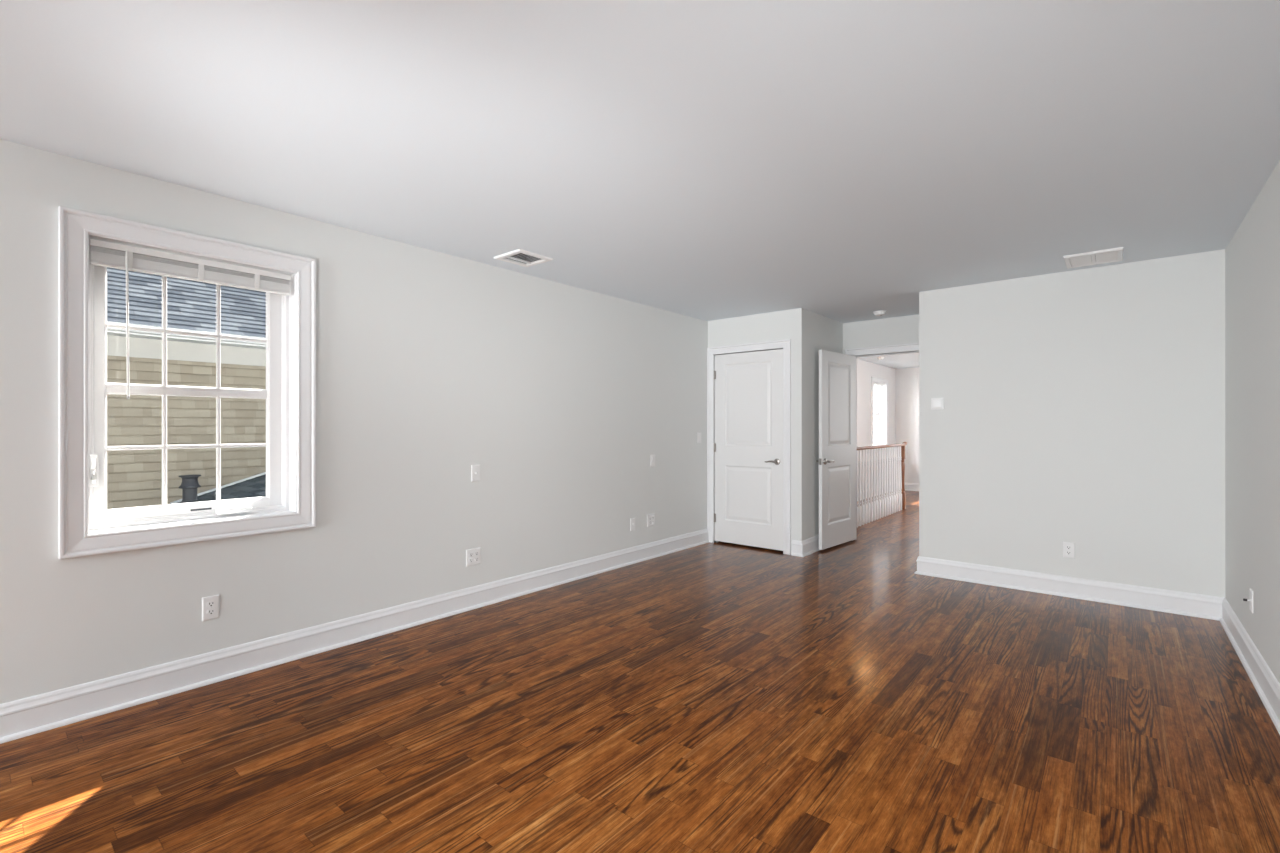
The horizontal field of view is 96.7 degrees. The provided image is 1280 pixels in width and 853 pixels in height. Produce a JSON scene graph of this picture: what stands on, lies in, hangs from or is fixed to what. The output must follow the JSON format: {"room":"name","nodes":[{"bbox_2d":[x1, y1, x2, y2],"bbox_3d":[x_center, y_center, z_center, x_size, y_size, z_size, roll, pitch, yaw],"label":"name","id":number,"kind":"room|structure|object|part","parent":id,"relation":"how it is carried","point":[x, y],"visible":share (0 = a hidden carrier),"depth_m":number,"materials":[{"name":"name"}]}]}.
{"room":"empty bedroom","nodes":[
{"label":"empty bedroom","id":0,"kind":"room"},
{"bbox_2d":[0,139,895,703],"bbox_3d":[-0.112,1.454,5.398,0.247,5.240,16.530,0,0,40],"label":"wall","id":1,"kind":"structure","parent":0,"point":[431,365],"depth_m":3.49,"materials":[{"name":"paint"}]},
{"bbox_2d":[58,206,315,558],"bbox_3d":[-2.229,-0.187,2.877,0.231,1.501,1.011,0,0,40],"label":"window","id":2,"kind":"structure","parent":1,"relation":"in","point":[86,527],"depth_m":2.78,"materials":[{"name":"paint"}]},
{"bbox_3d":[-2.473,0.200,2.575,0.018,0.116,0.035,0,0,-37],"label":"lock lever","id":3,"kind":"part","parent":2,"relation":"part of","materials":[{"name":"white plastic"}]},
{"bbox_3d":[-2.484,0.200,2.587,0.010,0.150,0.030,0,0,40],"label":"lock plate","id":4,"kind":"part","parent":2,"relation":"part of","materials":[{"name":"plastic"}]},
{"bbox_3d":[-2.279,-0.187,2.919,0.061,1.261,0.771,0,0,40],"label":"sash","id":5,"kind":"part","parent":2,"relation":"part of","materials":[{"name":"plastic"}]},
{"bbox_3d":[-2.277,-0.187,2.917,0.105,1.321,0.831,0,0,40],"label":"frame","id":6,"kind":"part","parent":2,"relation":"part of","materials":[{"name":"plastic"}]},
{"bbox_2d":[89,239,290,398],"bbox_3d":[-2.184,-0.478,2.830,0.036,0.706,0.800,0,0,40],"label":"window blind","id":7,"kind":"object","parent":2,"relation":"attached to","point":[205,271],"visible":1,"depth_m":2.76,"materials":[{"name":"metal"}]},
{"bbox_3d":[-2.188,-0.729,2.834,0.022,0.015,0.796,0,0,40],"label":"rail","id":8,"kind":"part","parent":7,"relation":"part of","materials":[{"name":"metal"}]},
{"bbox_3d":[-2.126,0.421,2.988,0.021,0.022,0.108,0,0,43],"label":"crank handle","id":9,"kind":"part","parent":2,"relation":"part of","materials":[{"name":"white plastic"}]},
{"bbox_2d":[202,595,218,620],"bbox_3d":[-2.140,0.904,2.838,0.010,0.116,0.071,0,0,40],"label":"power outlet","id":10,"kind":"object","parent":1,"relation":"attached to","point":[210,604],"visible":1,"depth_m":2.83,"materials":[{"name":"white plastic"}]},
{"bbox_2d":[207,609,214,614],"bbox_3d":[-2.138,0.924,2.836,0.004,0.027,0.034,0,0,40],"label":"receptacle","id":11,"kind":"object","parent":10,"relation":"attached to","point":[209,611],"depth_m":2.83,"materials":[{"name":"white plastic"}]},
{"bbox_2d":[207,601,214,606],"bbox_3d":[-2.138,0.885,2.836,0.004,0.027,0.034,0,0,40],"label":"receptacle","id":12,"kind":"object","parent":10,"relation":"attached to","point":[209,603],"depth_m":2.83,"materials":[{"name":"white plastic"}]},
{"bbox_2d":[0,529,708,743],"bbox_3d":[-2.226,1.200,2.718,0.030,0.150,9.305,0,0,40],"label":"baseboard","id":13,"kind":"structure","parent":1,"relation":"attached to","point":[28,716],"depth_m":3.05,"materials":[{"name":"paint"}]},
{"bbox_2d":[466,547,480,566],"bbox_3d":[-1.169,0.915,3.997,0.010,0.116,0.116,0,0,40],"label":"double outlet","id":14,"kind":"object","parent":1,"relation":"attached to","point":[473,556],"visible":1,"depth_m":3.99,"materials":[{"name":"white plastic"}]},
{"bbox_2d":[471,465,479,481],"bbox_3d":[-1.153,0.329,4.008,0.019,0.116,0.071,0,0,40],"label":"jack plate","id":15,"kind":"object","parent":1,"relation":"attached to","point":[475,469],"visible":1,"depth_m":4.00,"materials":[{"name":"white plastic"}]},
{"bbox_2d":[630,518,634,530],"bbox_3d":[-0.064,0.912,5.312,0.013,0.116,0.071,0,0,40],"label":"jack plate","id":16,"kind":"object","parent":1,"relation":"attached to","point":[632,520],"visible":1,"depth_m":5.30,"materials":[{"name":"white plastic"}]},
{"bbox_2d":[647,513,654,526],"bbox_3d":[0.110,0.908,5.522,0.010,0.116,0.116,0,0,40],"label":"double outlet","id":17,"kind":"object","parent":1,"relation":"attached to","point":[651,517],"visible":1,"depth_m":5.52,"materials":[{"name":"white plastic"}]},
{"bbox_2d":[651,455,654,466],"bbox_3d":[0.129,0.333,5.542,0.012,0.116,0.071,0,0,40],"label":"light switch","id":18,"kind":"object","parent":1,"relation":"attached to","point":[652,456],"visible":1,"depth_m":5.54,"materials":[{"name":"white plastic"}]},
{"bbox_2d":[697,432,700,442],"bbox_3d":[0.646,0.121,6.159,0.012,0.116,0.071,0,0,40],"label":"light switch","id":19,"kind":"object","parent":1,"relation":"attached to","point":[698,433],"visible":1,"depth_m":6.15,"materials":[{"name":"white plastic"}]},
{"bbox_2d":[871,376,887,449],"bbox_3d":[4.439,-0.240,10.776,0.227,1.340,0.950,0,0,40],"label":"window","id":20,"kind":"structure","parent":1,"relation":"in","point":[879,408],"depth_m":11.04,"materials":[{"name":"glass"}]},
{"bbox_3d":[4.386,-0.240,10.820,0.060,1.100,0.710,0,0,40],"label":"sash","id":21,"kind":"part","parent":20,"relation":"part of","materials":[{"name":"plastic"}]},
{"bbox_2d":[873,382,883,399],"bbox_3d":[4.482,-0.661,10.740,0.026,0.312,0.760,0,0,40],"label":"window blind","id":22,"kind":"object","parent":20,"relation":"attached to","point":[874,384],"visible":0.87,"depth_m":10.70,"materials":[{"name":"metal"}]},
{"bbox_3d":[4.431,-0.240,10.783,0.208,1.170,0.780,0,0,40],"label":"frame","id":23,"kind":"part","parent":20,"relation":"part of","materials":[{"name":"paint"}]},
{"bbox_2d":[869,483,918,496],"bbox_3d":[5.321,1.200,9.717,2.530,0.150,2.530,0,0,40],"label":"baseboard","id":24,"kind":"structure","parent":1,"relation":"attached to","point":[908,486],"depth_m":11.28,"materials":[{"name":"paint"}]},
{"bbox_2d":[0,0,1279,368],"bbox_3d":[1.492,-1.266,4.054,4.412,0.200,16.530,0,0,40],"label":"ceiling","id":25,"kind":"structure","parent":0,"point":[842,161],"depth_m":2.21,"materials":[{"name":"paint"}]},
{"bbox_2d":[494,249,552,266],"bbox_3d":[-0.805,-1.232,3.932,0.285,0.157,0.288,0,0,40],"label":"ceiling vent","id":26,"kind":"object","parent":25,"relation":"in","point":[524,258],"visible":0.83,"depth_m":3.96,"materials":[{"name":"white plastic"}]},
{"bbox_2d":[873,310,886,315],"bbox_3d":[2.439,-1.145,5.782,0.132,0.042,0.132,0,0,40],"label":"smoke detector","id":27,"kind":"object","parent":25,"relation":"attached to","point":[876,313],"visible":1,"depth_m":5.75,"materials":[{"name":"white plastic"}]},
{"bbox_2d":[1064,247,1122,268],"bbox_3d":[3.125,-1.230,3.921,0.312,0.161,0.345,0,0,40],"label":"ceiling vent","id":28,"kind":"object","parent":25,"relation":"in","point":[1114,254],"visible":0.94,"depth_m":3.89,"materials":[{"name":"white plastic"}]},
{"bbox_2d":[0,490,1279,852],"bbox_3d":[1.460,1.375,4.016,4.412,0.200,16.430,0,0,40],"label":"floor","id":29,"kind":"structure","parent":0,"point":[717,697],"depth_m":2.36,"materials":[{"name":"brown wood"}]},
{"bbox_2d":[857,442,906,526],"bbox_3d":[3.196,0.755,7.750,0.072,1.039,2.925,0,0,40],"label":"stair railing","id":30,"kind":"object","parent":29,"relation":"on","point":[894,502],"visible":0.71,"depth_m":7.97,"materials":[{"name":"white wood"}]},
{"bbox_3d":[3.166,0.279,7.715,0.060,0.044,2.832,0,0,40],"label":"handrail","id":31,"kind":"part","parent":30,"relation":"part of","materials":[{"name":"brown wood"}]},
{"bbox_3d":[4.047,0.785,8.765,0.072,0.978,0.072,0,0,40],"label":"newel post","id":32,"kind":"part","parent":30,"relation":"part of","materials":[{"name":"brown wood"}]},
{"bbox_2d":[708,308,842,552],"bbox_3d":[1.521,0.154,6.362,1.092,2.640,1.095,0,0,40],"label":"wall","id":33,"kind":"structure","parent":0,"point":[809,332],"depth_m":5.75,"materials":[{"name":"paint"}]},
{"bbox_2d":[714,349,782,550],"bbox_3d":[1.119,0.235,5.973,0.822,2.030,0.095,0,0,40],"label":"door","id":34,"kind":"structure","parent":33,"relation":"in","point":[748,445],"depth_m":5.96,"materials":[{"name":"paint"}]},
{"bbox_2d":[707,339,790,554],"bbox_3d":[1.159,0.204,6.016,0.979,2.140,0.140,0,0,40],"label":"door frame","id":35,"kind":"structure","parent":33,"relation":"attached to","point":[785,345],"depth_m":5.84,"materials":[{"name":"paint"}]},
{"bbox_2d":[791,535,818,556],"bbox_3d":[1.905,1.200,6.020,0.125,0.150,1.125,0,0,40],"label":"baseboard","id":36,"kind":"structure","parent":33,"relation":"attached to","point":[806,547],"depth_m":5.64,"materials":[{"name":"paint"}]},
{"bbox_2d":[816,350,855,549],"bbox_3d":[2.110,0.235,6.056,0.155,2.030,0.794,0,0,45],"label":"door","id":37,"kind":"structure","parent":33,"relation":"in","point":[837,371],"depth_m":6.00,"materials":[{"name":"paint"}]},
{"bbox_2d":[843,315,918,536],"bbox_3d":[2.318,0.154,6.486,2.153,2.640,0.120,0,0,40],"label":"wall","id":38,"kind":"structure","parent":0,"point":[903,329],"depth_m":6.17,"materials":[{"name":"paint"}]},
{"bbox_2d":[896,367,918,483],"bbox_3d":[6.198,0.154,10.763,2.530,2.640,0.200,0,0,40],"label":"wall","id":39,"kind":"structure","parent":0,"point":[907,379],"depth_m":11.34,"materials":[{"name":"paint"}]},
{"bbox_2d":[919,249,1224,597],"bbox_3d":[3.513,0.154,4.790,1.859,2.640,1.185,0,0,40],"label":"wall","id":40,"kind":"structure","parent":0,"point":[1085,408],"depth_m":4.21,"materials":[{"name":"paint"}]},
{"bbox_2d":[845,343,918,540],"bbox_3d":[2.725,0.203,6.132,0.982,2.142,0.140,0,0,40],"label":"door frame","id":41,"kind":"structure","parent":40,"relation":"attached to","point":[902,348],"depth_m":6.17,"materials":[{"name":"paint"}]},
{"bbox_2d":[931,398,943,408],"bbox_3d":[2.523,-0.194,4.831,0.096,0.096,0.025,0,0,40],"label":"thermostat","id":42,"kind":"object","parent":40,"relation":"attached to","point":[936,403],"visible":1,"depth_m":4.82,"materials":[{"name":"white plastic"}]},
{"bbox_2d":[1063,542,1074,558],"bbox_3d":[3.213,0.926,4.263,0.071,0.116,0.010,0,0,40],"label":"power outlet","id":43,"kind":"object","parent":40,"relation":"attached to","point":[1068,548],"visible":1,"depth_m":4.26,"materials":[{"name":"white plastic"}]},
{"bbox_2d":[1225,160,1279,682],"bbox_3d":[1.240,0.154,0.475,0.200,2.640,10.720,0,0,40],"label":"wall","id":44,"kind":"structure","parent":0,"point":[1252,255],"depth_m":2.92,"materials":[{"name":"paint"}]},
{"bbox_2d":[915,556,1279,734],"bbox_3d":[0.465,1.200,1.176,1.889,0.150,10.400,0,0,40],"label":"baseboard","id":45,"kind":"structure","parent":44,"relation":"attached to","point":[1263,679],"depth_m":4.00,"materials":[{"name":"paint"}]},
{"bbox_2d":[1243,588,1252,612],"bbox_3d":[3.210,0.917,3.005,0.034,0.116,0.071,0,0,40],"label":"cable plate","id":46,"kind":"object","parent":44,"relation":"attached to","point":[1250,599],"visible":1,"depth_m":3.00,"materials":[{"name":"white plastic"}]},
{"bbox_3d":[3.220,0.917,2.997,0.007,0.116,0.071,0,0,40],"label":"plate","id":47,"kind":"part","parent":46,"relation":"part of","materials":[{"name":"white plastic"}]},
{"label":"outside","id":48,"kind":"structure","parent":0,"visible":0},
{"bbox_3d":[-0.620,4.425,7.044,50.000,0.300,50.000,0,0,40],"label":"ground","id":49,"kind":"structure","parent":48,"visible":0},
{"bbox_2d":[107,267,265,508],"bbox_3d":[-8.091,-0.505,10.697,5.215,9.559,22.600,0,0,40],"label":"neighbouring house","id":50,"kind":"structure","parent":49,"relation":"on","point":[134,477],"depth_m":8.73,"materials":[{"name":"beige"}]},
{"bbox_2d":[170,472,265,503],"bbox_3d":[-3.877,2.022,8.816,4.670,4.505,4.470,0,0,40],"label":"roof","id":51,"kind":"structure","parent":49,"relation":"on","point":[253,486],"depth_m":8.69,"materials":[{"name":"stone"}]},
{"bbox_2d":[179,475,200,502],"bbox_3d":[-6.525,0.988,8.249,0.400,0.575,0.400,0,0,40],"label":"vent pipe","id":52,"kind":"object","parent":51,"relation":"on","point":[189,485],"visible":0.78,"depth_m":8.18,"materials":[{"name":"metal"}]}
]}

